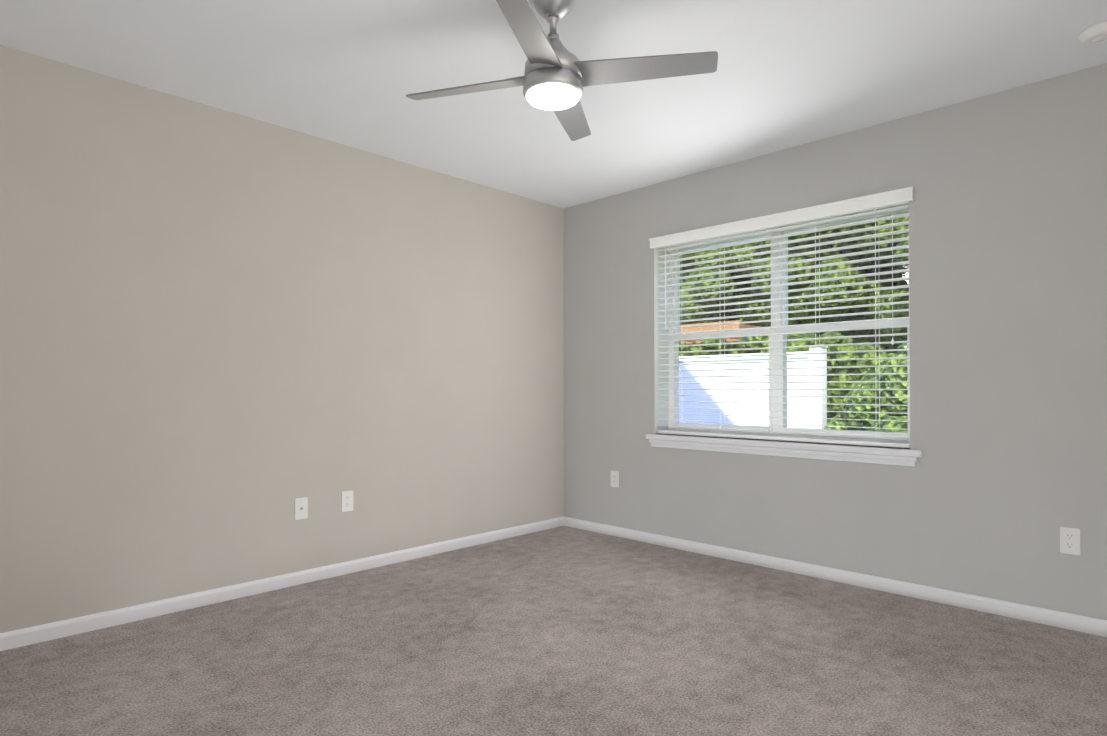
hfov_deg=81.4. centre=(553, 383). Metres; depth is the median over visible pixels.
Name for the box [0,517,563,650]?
baseboard
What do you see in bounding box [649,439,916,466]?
apron
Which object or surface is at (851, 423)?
window glass
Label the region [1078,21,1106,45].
smoke detector
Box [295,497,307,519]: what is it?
electrical outlet
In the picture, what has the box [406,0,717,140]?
ceiling fan
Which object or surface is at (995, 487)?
wall
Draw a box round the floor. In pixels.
[0,526,1106,735]
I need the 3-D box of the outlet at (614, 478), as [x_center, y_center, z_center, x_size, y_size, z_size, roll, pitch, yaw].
[0.437,0.681,4.595,0.070,0.115,0.007,0,-1,44]
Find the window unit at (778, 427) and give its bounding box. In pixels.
[668,209,909,442]
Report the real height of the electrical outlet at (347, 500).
0.115 m
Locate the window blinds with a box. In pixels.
[649,186,913,447]
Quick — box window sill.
[646,433,922,456]
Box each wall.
[0,45,562,632]
[563,63,1106,619]
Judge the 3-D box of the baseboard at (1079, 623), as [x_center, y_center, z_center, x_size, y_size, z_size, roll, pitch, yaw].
[1.576,1.044,3.478,4.200,0.068,0.014,0,-1,44]
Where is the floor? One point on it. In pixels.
(563, 631)
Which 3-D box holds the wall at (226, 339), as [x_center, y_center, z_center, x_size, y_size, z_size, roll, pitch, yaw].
[-1.521,-0.142,3.512,0.270,2.440,4.840,0,-1,44]
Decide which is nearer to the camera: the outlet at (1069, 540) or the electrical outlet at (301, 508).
the outlet at (1069, 540)
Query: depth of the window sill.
3.67 m
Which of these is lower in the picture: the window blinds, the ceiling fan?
the window blinds
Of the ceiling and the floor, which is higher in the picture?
the ceiling
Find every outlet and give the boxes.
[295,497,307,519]
[342,491,352,511]
[611,471,618,487]
[1060,527,1080,554]
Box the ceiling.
[0,0,1106,208]
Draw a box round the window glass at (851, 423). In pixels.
[679,216,908,432]
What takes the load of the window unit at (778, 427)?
in the wall at (995, 487)
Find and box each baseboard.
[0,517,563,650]
[563,516,1106,636]

